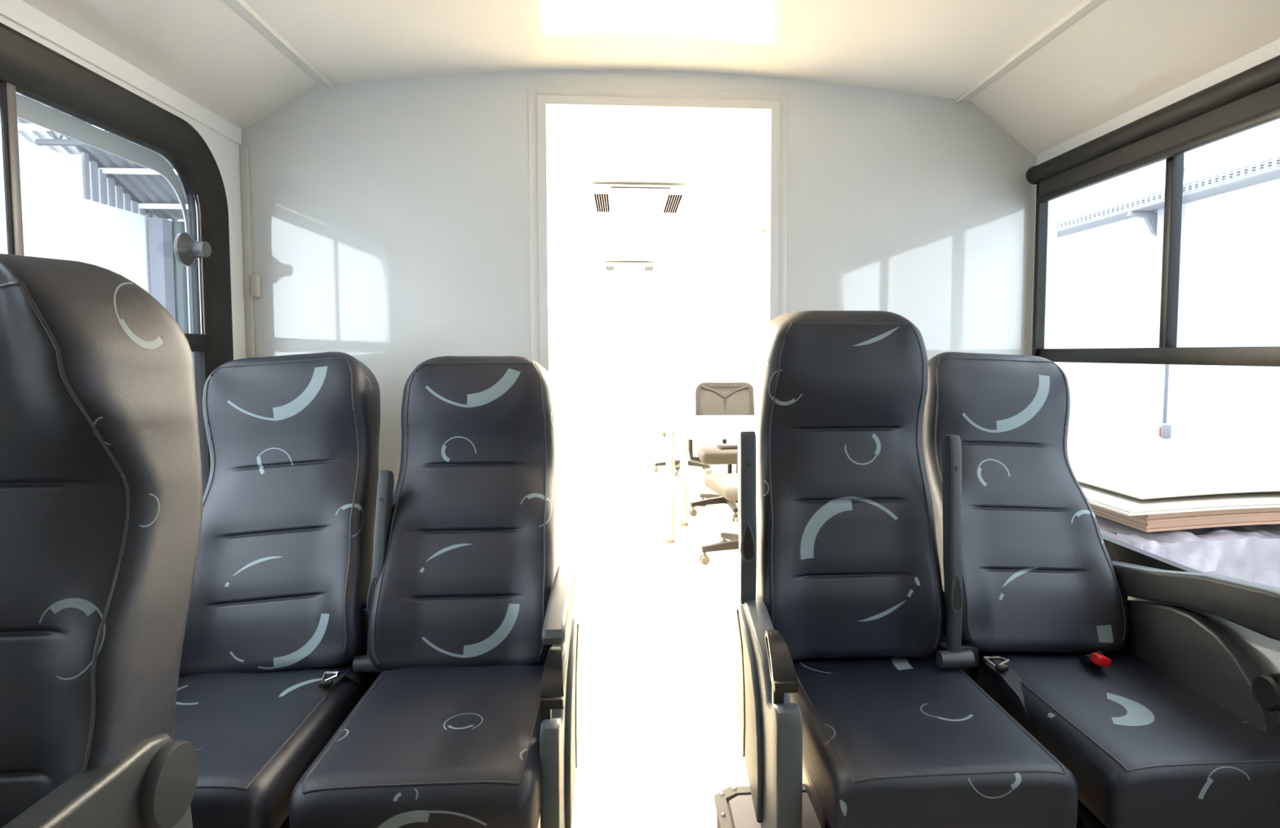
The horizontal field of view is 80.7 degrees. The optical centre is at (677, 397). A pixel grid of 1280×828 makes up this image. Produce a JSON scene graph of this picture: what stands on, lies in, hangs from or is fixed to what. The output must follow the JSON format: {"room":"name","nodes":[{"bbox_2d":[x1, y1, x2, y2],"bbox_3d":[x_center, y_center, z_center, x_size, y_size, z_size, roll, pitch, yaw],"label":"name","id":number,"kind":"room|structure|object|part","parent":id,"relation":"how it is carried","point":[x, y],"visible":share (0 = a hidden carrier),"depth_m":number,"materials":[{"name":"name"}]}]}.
{"room":"vehicle interior","nodes":[
{"label":"vehicle interior","id":0,"kind":"room"},
{"bbox_2d":[0,131,151,294],"bbox_3d":[-9.378,-0.785,3.526,0.200,5.470,22.450,0,3,-4],"label":"wall","id":1,"kind":"structure","parent":0,"point":[58,220],"depth_m":12.27,"materials":[{"name":"white paint"}]},
{"bbox_2d":[81,151,152,217],"bbox_3d":[-9.977,-3.772,13.464,0.037,0.758,1.790,0,3,-4],"label":"strip","id":2,"kind":"object","parent":1,"relation":"attached to","point":[85,157],"visible":1,"depth_m":13.01,"materials":[{"name":"grey metal"}]},
{"bbox_2d":[97,167,177,174],"bbox_3d":[-9.718,-3.925,13.032,12.300,0.090,0.060,0,3,-4],"label":"trim","id":3,"kind":"structure","parent":1,"relation":"attached to","point":[105,171],"depth_m":13.02,"materials":[{"name":"white metal"}]},
{"bbox_2d":[147,217,175,319],"bbox_3d":[-9.871,-1.055,14.497,0.260,4.710,0.300,0,3,-4],"label":"trim","id":4,"kind":"structure","parent":1,"relation":"attached to","point":[160,229],"depth_m":14.28,"materials":[{"name":"grey"}]},
{"bbox_2d":[137,203,188,209],"bbox_3d":[-9.786,-3.564,14.002,12.300,0.090,0.060,0,3,-4],"label":"trim","id":5,"kind":"structure","parent":1,"relation":"attached to","point":[141,206],"depth_m":13.99,"materials":[{"name":"white"}]},
{"bbox_2d":[0,91,189,221],"bbox_3d":[-9.501,-5.194,9.911,12.500,4.104,9.222,0,3,-4],"label":"ceiling","id":6,"kind":"structure","parent":0,"point":[142,188],"depth_m":13.39,"materials":[{"name":"grey metal"}]},
{"bbox_2d":[0,123,109,132],"bbox_3d":[-9.647,-4.305,12.010,12.300,0.090,0.060,0,3,-4],"label":"trim","id":7,"kind":"structure","parent":6,"relation":"attached to","point":[21,126],"depth_m":11.94,"materials":[{"name":"white"}]},
{"bbox_2d":[35,102,143,146],"bbox_3d":[-6.466,-4.188,11.692,6.638,0.650,0.100,0,3,-4],"label":"roof truss","id":8,"kind":"object","parent":6,"relation":"attached to","point":[63,142],"visible":0.03,"depth_m":11.46,"materials":[{"name":"grey metal"}]},
{"bbox_2d":[0,15,246,359],"bbox_3d":[-1.378,0.095,3.121,0.055,1.862,11.600,0,3,-4],"label":"wall","id":9,"kind":"structure","parent":0,"point":[225,152],"depth_m":2.17,"materials":[{"name":"white laminate"}]},
{"bbox_2d":[0,22,233,497],"bbox_3d":[-1.245,-0.105,1.394,0.086,1.145,1.525,0,3,-4],"label":"window","id":10,"kind":"structure","parent":9,"relation":"in","point":[28,68],"depth_m":1.79,"materials":[{"name":"black rubber"}]},
{"bbox_3d":[-1.278,-0.394,1.994,0.064,0.088,0.088,0,3,-4],"label":"latch knob","id":11,"kind":"part","parent":10,"relation":"part of","materials":[{"name":"grey metal"}]},
{"bbox_3d":[-1.258,-0.111,1.392,0.036,0.048,1.349,0,3,-4],"label":"rail","id":12,"kind":"part","parent":10,"relation":"part of","materials":[{"name":"black paint"}]},
{"bbox_2d":[0,0,241,144],"bbox_3d":[-1.109,-0.622,-0.248,0.008,0.048,4.938,0,3,-4],"label":"trim","id":13,"kind":"structure","parent":9,"relation":"attached to","point":[20,12],"depth_m":1.64,"materials":[{"name":"white plastic"}]},
{"bbox_2d":[556,429,591,502],"bbox_3d":[-1.291,0.616,7.527,0.740,0.300,2.900,0,3,-4],"label":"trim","id":14,"kind":"structure","parent":9,"relation":"attached to","point":[575,446],"depth_m":6.62,"materials":[{"name":"white"}]},
{"bbox_2d":[171,221,195,378],"bbox_3d":[-5.090,-1.095,15.082,10.000,4.720,0.050,0,3,-4],"label":"wall","id":15,"kind":"structure","parent":0,"point":[180,270],"depth_m":14.69,"materials":[{"name":"grey"}]},
{"bbox_2d":[240,70,1036,545],"bbox_3d":[-0.074,0.034,2.382,2.440,2.070,0.050,0,3,-4],"label":"wall partition","id":16,"kind":"structure","parent":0,"point":[390,217],"depth_m":2.29,"materials":[{"name":"white paint"}]},
{"bbox_2d":[239,145,254,357],"bbox_3d":[-1.278,0.166,2.272,0.022,1.820,0.011,0,3,-4],"label":"trim","id":17,"kind":"structure","parent":16,"relation":"attached to","point":[243,149],"depth_m":2.23,"materials":[{"name":"white"}]},
{"bbox_2d":[249,274,260,297],"bbox_3d":[-1.256,-0.333,2.240,0.026,0.070,0.019,0,3,-4],"label":"hinge cover","id":18,"kind":"object","parent":16,"relation":"attached to","point":[255,279],"visible":1,"depth_m":2.23,"materials":[{"name":"grey plastic"}]},
{"bbox_2d":[222,0,333,88],"bbox_3d":[-0.864,-0.784,-0.234,0.043,0.026,4.950,0,3,-4],"label":"trim","id":19,"kind":"structure","parent":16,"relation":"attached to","point":[241,7],"depth_m":1.90,"materials":[{"name":"white plastic"}]},
{"bbox_2d":[528,85,788,374],"bbox_3d":[-0.056,0.062,2.385,0.795,2.014,0.074,0,3,-4],"label":"door frame","id":20,"kind":"structure","parent":16,"relation":"in","point":[542,100],"depth_m":2.31,"materials":[{"name":"white paint"}]},
{"bbox_2d":[955,0,1106,102],"bbox_3d":[1.072,-0.793,-0.096,0.043,0.026,4.950,0,3,-4],"label":"trim","id":21,"kind":"structure","parent":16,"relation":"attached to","point":[1085,7],"depth_m":1.94,"materials":[{"name":"white plastic"}]},
{"bbox_2d":[550,280,733,447],"bbox_3d":[-0.548,-0.383,9.002,2.540,2.120,0.050,0,3,-4],"label":"wall","id":22,"kind":"structure","parent":0,"point":[625,355],"depth_m":8.98,"materials":[{"name":"white paint"}]},
{"bbox_2d":[22,0,1279,301],"bbox_3d":[-0.133,-0.974,3.147,2.560,0.328,11.600,0,3,-4],"label":"ceiling","id":23,"kind":"structure","parent":0,"point":[1122,55],"depth_m":2.02,"materials":[{"name":"white laminate"}]},
{"bbox_2d":[602,262,657,271],"bbox_3d":[-0.463,-1.265,7.281,0.512,0.024,0.565,0,3,-4],"label":"air conditioner","id":24,"kind":"object","parent":23,"relation":"attached to","point":[612,266],"visible":1,"depth_m":7.16,"materials":[{"name":"white plastic"}]},
{"bbox_2d":[604,265,614,271],"bbox_3d":[-0.655,-1.260,7.310,0.084,0.006,0.400,0,3,-4],"label":"grille","id":25,"kind":"object","parent":24,"relation":"attached to","point":[611,268],"depth_m":7.28,"materials":[{"name":"beige"}]},
{"bbox_2d":[644,265,653,271],"bbox_3d":[-0.278,-1.261,7.337,0.084,0.006,0.400,0,3,-4],"label":"grille","id":26,"kind":"object","parent":24,"relation":"attached to","point":[646,268],"depth_m":7.28,"materials":[{"name":"beige"}]},
{"bbox_2d":[586,183,690,213],"bbox_3d":[-0.217,-1.077,4.106,0.520,0.024,0.685,0,3,-4],"label":"air conditioner","id":27,"kind":"object","parent":23,"relation":"attached to","point":[603,197],"visible":1,"depth_m":4.00,"materials":[{"name":"white plastic"}]},
{"bbox_2d":[592,191,610,212],"bbox_3d":[-0.413,-1.072,4.135,0.084,0.006,0.520,0,3,-4],"label":"grille","id":28,"kind":"object","parent":27,"relation":"attached to","point":[601,200],"depth_m":4.09,"materials":[{"name":"black metal"}]},
{"bbox_2d":[662,193,683,213],"bbox_3d":[-0.028,-1.073,4.162,0.084,0.006,0.520,0,3,-4],"label":"grille","id":29,"kind":"object","parent":27,"relation":"attached to","point":[672,202],"depth_m":4.13,"materials":[{"name":"black"}]},
{"bbox_2d":[555,497,749,827],"bbox_3d":[-0.133,1.044,3.266,2.540,0.050,11.600,0,3,-4],"label":"floor","id":30,"kind":"structure","parent":0,"point":[659,733],"depth_m":2.96,"materials":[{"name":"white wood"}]},
{"bbox_2d":[0,253,202,827],"bbox_3d":[-0.871,0.496,0.771,0.463,1.338,0.742,0,3,-4],"label":"seat","id":31,"kind":"object","parent":30,"relation":"on","point":[101,476],"visible":1,"depth_m":0.95,"materials":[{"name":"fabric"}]},
{"bbox_3d":[-0.680,0.505,0.747,0.050,0.147,0.585,0,3,-4],"label":"armrest","id":32,"kind":"part","parent":31,"relation":"part of","materials":[{"name":"grey plastic"}]},
{"bbox_2d":[173,351,394,827],"bbox_3d":[-0.933,0.502,1.712,0.529,1.214,0.924,0,3,-8],"label":"seat","id":33,"kind":"object","parent":30,"relation":"on","point":[275,658],"visible":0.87,"depth_m":1.81,"materials":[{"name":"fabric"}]},
{"bbox_2d":[173,662,365,827],"bbox_3d":[-0.947,0.718,1.582,0.424,0.150,0.620,0,3,-4],"label":"cushion","id":34,"kind":"object","parent":33,"relation":"on","point":[255,730],"depth_m":1.51,"materials":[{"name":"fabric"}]},
{"bbox_3d":[-1.008,0.277,1.938,0.438,0.810,0.219,-5,-16,-4],"label":"backrest","id":35,"kind":"part","parent":33,"relation":"part of","materials":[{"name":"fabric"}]},
{"bbox_3d":[-0.948,0.806,1.607,0.384,0.030,0.540,0,3,-4],"label":"seat frame","id":36,"kind":"part","parent":33,"relation":"part of","materials":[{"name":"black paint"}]},
{"bbox_3d":[-0.736,0.662,1.850,0.100,0.320,0.070,0,3,-4],"label":"armrest mount","id":37,"kind":"part","parent":33,"relation":"part of","materials":[{"name":"black plastic"}]},
{"bbox_3d":[-0.732,0.404,1.856,0.026,0.450,0.062,0,-13,-4],"label":"armrest","id":38,"kind":"part","parent":33,"relation":"part of","materials":[{"name":"grey plastic"}]},
{"bbox_2d":[288,355,580,827],"bbox_3d":[-0.481,0.507,1.734,0.500,1.203,0.921,0,3,-4],"label":"seat","id":39,"kind":"object","parent":30,"relation":"on","point":[469,718],"visible":1,"depth_m":1.80,"materials":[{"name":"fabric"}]},
{"bbox_2d":[288,662,544,827],"bbox_3d":[-0.482,0.717,1.605,0.428,0.149,0.640,0,3,-4],"label":"cushion","id":40,"kind":"object","parent":39,"relation":"on","point":[427,744],"depth_m":1.39,"materials":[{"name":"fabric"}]},
{"bbox_3d":[-0.530,0.279,1.972,0.438,0.810,0.219,0,-17,-4],"label":"backrest","id":41,"kind":"part","parent":39,"relation":"part of","materials":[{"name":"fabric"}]},
{"bbox_3d":[-0.485,0.901,1.661,0.368,0.225,0.530,0,3,-4],"label":"seat","id":42,"kind":"part","parent":39,"relation":"part of","materials":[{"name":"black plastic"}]},
{"bbox_3d":[-0.242,0.627,1.458,0.045,0.100,0.030,0,3,-4],"label":"stem","id":43,"kind":"part","parent":39,"relation":"part of","materials":[{"name":"black plastic"}]},
{"bbox_3d":[-0.247,0.558,1.525,0.045,0.076,0.154,0,3,-4],"label":"recline lever","id":44,"kind":"part","parent":39,"relation":"part of","materials":[{"name":"black plastic"}]},
{"bbox_3d":[-0.260,0.457,1.681,0.047,0.072,0.390,0,3,-4],"label":"armrest","id":45,"kind":"part","parent":39,"relation":"part of","materials":[{"name":"grey plastic"}]},
{"bbox_2d":[577,446,736,498],"bbox_3d":[-0.079,0.713,7.694,1.700,0.085,2.750,0,3,-4],"label":"platform","id":46,"kind":"object","parent":30,"relation":"on","point":[608,472],"visible":0.54,"depth_m":6.98,"materials":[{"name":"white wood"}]},
{"bbox_2d":[653,381,712,476],"bbox_3d":[0.064,0.278,7.112,0.574,0.852,0.560,0,3,-4],"label":"office chair","id":47,"kind":"object","parent":46,"relation":"on","point":[692,463],"visible":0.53,"depth_m":7.05,"materials":[{"name":"black plastic"}]},
{"bbox_3d":[0.052,0.320,7.113,0.409,0.074,0.418,0,3,-4],"label":"seat","id":48,"kind":"part","parent":47,"relation":"part of","materials":[{"name":"grey fabric"}]},
{"bbox_3d":[-0.091,0.618,7.120,0.244,0.050,0.049,0,3,-4],"label":"arm","id":49,"kind":"part","parent":47,"relation":"part of","materials":[{"name":"black plastic"}]},
{"bbox_3d":[0.028,0.626,6.980,0.049,0.051,0.244,1,3,14],"label":"arm","id":50,"kind":"part","parent":47,"relation":"part of","materials":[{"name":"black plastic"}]},
{"bbox_3d":[0.199,0.622,7.049,0.244,0.051,0.049,2,4,32],"label":"arm","id":51,"kind":"part","parent":47,"relation":"part of","materials":[{"name":"black plastic"}]},
{"bbox_2d":[659,415,755,543],"bbox_3d":[0.384,0.529,5.191,0.980,0.750,0.820,0,3,-4],"label":"table","id":52,"kind":"object","parent":30,"relation":"on","point":[683,428],"visible":0.52,"depth_m":4.81,"materials":[{"name":"white"}]},
{"bbox_3d":[-0.044,0.559,4.805,0.056,0.696,0.056,0,3,-4],"label":"leg","id":53,"kind":"part","parent":52,"relation":"part of","materials":[{"name":"silver metal"}]},
{"bbox_3d":[0.047,0.531,5.277,0.056,0.696,0.056,0,3,-4],"label":"leg","id":54,"kind":"part","parent":52,"relation":"part of","materials":[{"name":"silver metal"}]},
{"bbox_2d":[698,443,738,564],"bbox_3d":[0.450,0.462,4.378,0.660,0.980,0.680,-1,3,-14],"label":"office chair","id":55,"kind":"object","parent":30,"relation":"on","point":[726,485],"visible":0.24,"depth_m":4.34,"materials":[{"name":"black plastic"}]},
{"bbox_3d":[0.277,0.854,4.358,0.280,0.058,0.056,-1,3,-14],"label":"arm","id":56,"kind":"part","parent":55,"relation":"part of","materials":[{"name":"black plastic"}]},
{"bbox_3d":[0.437,0.509,4.377,0.470,0.085,0.480,-1,3,-14],"label":"seat","id":57,"kind":"part","parent":55,"relation":"part of","materials":[{"name":"grey fabric"}]},
{"bbox_3d":[0.356,0.842,4.553,0.056,0.058,0.280,-2,4,-32],"label":"arm","id":58,"kind":"part","parent":55,"relation":"part of","materials":[{"name":"black plastic"}]},
{"bbox_3d":[0.392,0.429,4.637,0.044,0.228,0.099,-1,3,-14],"label":"armrest","id":59,"kind":"part","parent":55,"relation":"part of","materials":[{"name":"white plastic"}]},
{"bbox_2d":[688,382,754,521],"bbox_3d":[0.398,0.384,5.693,0.680,0.980,0.660,0,3,-4],"label":"office chair","id":60,"kind":"object","parent":30,"relation":"on","point":[712,398],"visible":0.42,"depth_m":5.95,"materials":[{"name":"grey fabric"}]},
{"bbox_3d":[0.131,0.367,5.680,0.099,0.228,0.044,0,3,-4],"label":"armrest","id":61,"kind":"part","parent":60,"relation":"part of","materials":[{"name":"black plastic"}]},
{"bbox_3d":[0.231,0.777,5.651,0.280,0.058,0.056,-1,4,-22],"label":"arm","id":62,"kind":"part","parent":60,"relation":"part of","materials":[{"name":"black plastic"}]},
{"bbox_3d":[0.282,0.765,5.856,0.056,0.058,0.280,-3,4,-40],"label":"arm","id":63,"kind":"part","parent":60,"relation":"part of","materials":[{"name":"black plastic"}]},
{"bbox_3d":[0.399,0.432,5.683,0.480,0.085,0.470,0,3,-4],"label":"seat","id":64,"kind":"part","parent":60,"relation":"part of","materials":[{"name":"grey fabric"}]},
{"bbox_3d":[0.377,0.097,5.962,0.470,0.440,0.074,0,3,-4],"label":"backrest","id":65,"kind":"part","parent":60,"relation":"part of","materials":[{"name":"black plastic"}]},
{"bbox_3d":[0.410,0.784,5.539,0.056,0.058,0.280,0,3,-4],"label":"arm","id":66,"kind":"part","parent":60,"relation":"part of","materials":[{"name":"black plastic"}]},
{"bbox_2d":[714,783,821,827],"bbox_3d":[0.206,1.005,1.330,0.208,0.256,0.700,0,3,-4],"label":"box","id":67,"kind":"object","parent":30,"relation":"on","point":[735,807],"visible":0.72,"depth_m":1.58,"materials":[{"name":"grey metal"}]},
{"bbox_3d":[0.222,0.886,1.308,0.178,0.005,0.668,0,3,-4],"label":"lid panel","id":68,"kind":"part","parent":67,"relation":"part of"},
{"bbox_2d":[732,310,1077,827],"bbox_3d":[0.419,0.458,1.631,0.545,1.313,0.684,0,3,-4],"label":"seat","id":69,"kind":"object","parent":30,"relation":"on","point":[841,691],"visible":1,"depth_m":1.76,"materials":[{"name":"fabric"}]},
{"bbox_3d":[0.163,0.277,1.758,0.036,0.400,0.062,0,1,-4],"label":"armrest","id":70,"kind":"part","parent":69,"relation":"part of","materials":[{"name":"grey plastic"}]},
{"bbox_3d":[0.197,0.508,1.478,0.045,0.076,0.154,0,3,-4],"label":"recline lever","id":71,"kind":"part","parent":69,"relation":"part of","materials":[{"name":"black plastic"}]},
{"bbox_3d":[0.202,0.578,1.411,0.045,0.100,0.030,0,3,-4],"label":"stem","id":72,"kind":"part","parent":69,"relation":"part of","materials":[{"name":"black plastic"}]},
{"bbox_3d":[0.471,0.896,1.679,0.378,0.232,0.520,0,3,-4],"label":"seat","id":73,"kind":"part","parent":69,"relation":"part of","materials":[{"name":"black plastic"}]},
{"bbox_3d":[0.472,0.797,1.648,0.398,0.030,0.550,0,3,-4],"label":"seat frame","id":74,"kind":"part","parent":69,"relation":"part of","materials":[{"name":"black paint"}]},
{"bbox_3d":[0.406,0.204,1.844,0.438,0.830,0.219,0,1,-4],"label":"backrest","id":75,"kind":"part","parent":69,"relation":"part of","materials":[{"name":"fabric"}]},
{"bbox_2d":[789,653,1077,827],"bbox_3d":[0.474,0.708,1.623,0.438,0.150,0.630,0,3,-4],"label":"cushion","id":76,"kind":"object","parent":69,"relation":"on","point":[890,740],"depth_m":1.39,"materials":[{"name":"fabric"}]},
{"bbox_2d":[922,351,1279,827],"bbox_3d":[0.892,0.503,1.698,0.557,1.214,1.135,0,3,-4],"label":"seat","id":77,"kind":"object","parent":30,"relation":"on","point":[1158,717],"visible":0.84,"depth_m":1.75,"materials":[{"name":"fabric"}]},
{"bbox_3d":[0.645,0.342,1.767,0.026,0.510,0.062,0,0,-4],"label":"armrest","id":78,"kind":"part","parent":77,"relation":"part of","materials":[{"name":"grey plastic"}]},
{"bbox_3d":[0.673,0.705,1.832,0.093,0.235,0.070,0,3,-4],"label":"armrest mount","id":79,"kind":"part","parent":77,"relation":"part of","materials":[{"name":"black plastic"}]},
{"bbox_3d":[0.884,0.260,2.027,0.438,0.810,0.219,2,-21,-4],"label":"backrest","id":80,"kind":"part","parent":77,"relation":"part of","materials":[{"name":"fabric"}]},
{"bbox_3d":[0.959,0.894,1.714,0.364,0.232,0.520,0,3,-4],"label":"seat","id":81,"kind":"part","parent":77,"relation":"part of","materials":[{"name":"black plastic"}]},
{"bbox_3d":[0.961,0.795,1.683,0.384,0.030,0.550,0,3,-4],"label":"seat frame","id":82,"kind":"part","parent":77,"relation":"part of","materials":[{"name":"black paint"}]},
{"bbox_2d":[977,648,1279,827],"bbox_3d":[0.963,0.706,1.657,0.424,0.150,0.630,0,3,-4],"label":"cushion","id":83,"kind":"object","parent":77,"relation":"on","point":[1144,744],"depth_m":1.46,"materials":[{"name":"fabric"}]},
{"bbox_3d":[1.149,0.436,1.559,0.054,0.165,0.830,0,3,-4],"label":"armrest","id":84,"kind":"part","parent":77,"relation":"part of","materials":[{"name":"grey plastic"}]},
{"bbox_3d":[1.140,0.561,1.435,0.046,0.068,0.068,0,3,-4],"label":"lever knob","id":85,"kind":"part","parent":77,"relation":"part of","materials":[{"name":"black plastic"}]},
{"bbox_2d":[733,184,1279,719],"bbox_3d":[1.111,0.099,3.299,0.055,1.832,11.600,0,3,-4],"label":"wall","id":86,"kind":"structure","parent":0,"point":[748,310],"depth_m":2.39,"materials":[{"name":"white paint"}]},
{"bbox_2d":[1031,152,1279,573],"bbox_3d":[1.237,-0.068,1.277,0.044,1.125,2.275,0,3,-4],"label":"window","id":87,"kind":"structure","parent":86,"relation":"in","point":[1167,353],"depth_m":1.83,"materials":[{"name":"black paint"}]},
{"bbox_2d":[1026,54,1279,203],"bbox_3d":[1.198,-0.597,1.236,0.056,0.120,2.261,0,3,-4],"label":"roller blind","id":88,"kind":"object","parent":87,"relation":"attached to","point":[1249,99],"visible":1,"depth_m":1.75,"materials":[{"name":"black fabric"}]},
{"bbox_3d":[1.239,-0.070,1.282,0.036,0.041,2.245,0,3,-4],"label":"rail","id":89,"kind":"part","parent":87,"relation":"part of","materials":[{"name":"black paint"}]},
{"bbox_2d":[1036,38,1279,164],"bbox_3d":[1.318,-0.607,-0.073,0.006,0.040,4.938,0,3,-4],"label":"trim","id":90,"kind":"structure","parent":86,"relation":"attached to","point":[1270,51],"depth_m":1.80,"materials":[{"name":"white plastic"}]},
{"bbox_2d":[1053,118,1279,464],"bbox_3d":[4.136,-0.580,2.772,0.150,5.150,19.000,0,3,-4],"label":"wall","id":91,"kind":"structure","parent":0,"point":[1105,281],"depth_m":5.63,"materials":[{"name":"white paint"}]},
{"bbox_2d":[1148,151,1186,453],"bbox_3d":[3.803,-0.761,5.821,0.120,5.150,0.160,0,3,-4],"label":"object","id":92,"kind":"structure","parent":91,"relation":"attached to","point":[1157,444],"depth_m":5.82,"materials":[{"name":"grey"}]},
{"bbox_2d":[1057,155,1279,237],"bbox_3d":[3.672,-1.432,6.204,0.260,0.285,9.000,0,3,-4],"label":"cable tray","id":93,"kind":"object","parent":91,"relation":"attached to","point":[1147,211],"visible":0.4,"depth_m":5.58,"materials":[{"name":"grey metal"}]},
{"bbox_2d":[1159,166,1184,438],"bbox_3d":[3.695,-1.185,5.365,0.347,2.971,0.162,0,3,-4],"label":"power cable","id":94,"kind":"object","parent":91,"relation":"attached to","point":[1165,430],"visible":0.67,"depth_m":5.47,"materials":[{"name":"grey plastic"}]},
{"bbox_3d":[-2.850,1.922,4.932,17.000,0.100,24.000,0,3,-4],"label":"floor","id":95,"kind":"structure","parent":0,"visible":0},
{"bbox_2d":[1094,514,1279,587],"bbox_3d":[2.823,1.244,4.134,1.711,1.347,1.437,0,3,-4],"label":"wrapped bundle","id":96,"kind":"object","parent":95,"relation":"on","point":[1251,553],"visible":0.2,"depth_m":3.39,"materials":[{"name":"grey plastic"}]},
{"bbox_2d":[1093,511,1279,532],"bbox_3d":[2.880,0.550,4.176,1.565,0.043,1.360,0,3,-4],"label":"board","id":97,"kind":"object","parent":96,"relation":"on","point":[1277,522],"visible":0.21,"depth_m":3.47,"materials":[{"name":"brown wood"}]},
{"bbox_2d":[1092,507,1279,528],"bbox_3d":[2.882,0.536,4.179,1.561,0.043,1.352,0,3,-4],"label":"board","id":98,"kind":"object","parent":97,"relation":"on","point":[1093,508],"visible":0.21,"depth_m":3.48,"materials":[{"name":"brown wood"}]},
{"bbox_2d":[1090,505,1279,525],"bbox_3d":[2.884,0.522,4.176,1.557,0.043,1.356,0,3,-4],"label":"board","id":99,"kind":"object","parent":98,"relation":"on","point":[1092,506],"visible":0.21,"depth_m":3.48,"materials":[{"name":"brown wood"}]},
{"bbox_2d":[1089,503,1279,523],"bbox_3d":[2.880,0.508,4.173,1.565,0.043,1.360,0,3,-4],"label":"board","id":100,"kind":"object","parent":99,"relation":"on","point":[1259,513],"visible":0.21,"depth_m":3.47,"materials":[{"name":"brown wood"}]},
{"bbox_2d":[1134,508,1279,519],"bbox_3d":[2.882,0.494,4.176,1.561,0.043,1.352,0,3,-4],"label":"board","id":101,"kind":"object","parent":100,"relation":"on","point":[1144,517],"visible":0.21,"depth_m":3.47,"materials":[{"name":"brown wood"}]},
{"bbox_2d":[1144,506,1279,516],"bbox_3d":[2.884,0.480,4.174,1.557,0.043,1.356,0,3,-4],"label":"board","id":102,"kind":"object","parent":101,"relation":"on","point":[1235,509],"visible":0.14,"depth_m":3.46,"materials":[{"name":"brown wood"}]},
{"bbox_2d":[1078,481,1279,512],"bbox_3d":[2.827,0.455,4.146,1.675,0.036,1.400,0,3,-4],"label":"board","id":103,"kind":"object","parent":102,"relation":"on","point":[1115,500],"visible":0.21,"depth_m":3.55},
{"bbox_2d":[1080,481,1279,499],"bbox_3d":[2.894,0.418,4.224,1.530,0.036,1.290,0,3,-4],"label":"board","id":104,"kind":"object","parent":103,"relation":"on","point":[1080,482],"visible":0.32,"depth_m":3.56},
{"bbox_2d":[1067,452,1279,498],"bbox_3d":[2.884,0.411,4.213,1.550,0.036,1.310,0,3,-4],"label":"board","id":105,"kind":"object","parent":104,"relation":"on","point":[1135,474],"visible":0.82,"depth_m":4.07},
{"bbox_2d":[1088,499,1279,515],"bbox_3d":[2.821,0.466,4.141,1.688,0.040,1.410,0,3,-4],"label":"board","id":106,"kind":"object","parent":102,"relation":"on","point":[1092,502],"visible":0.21,"depth_m":3.41,"materials":[{"name":"white wood"}]}
]}

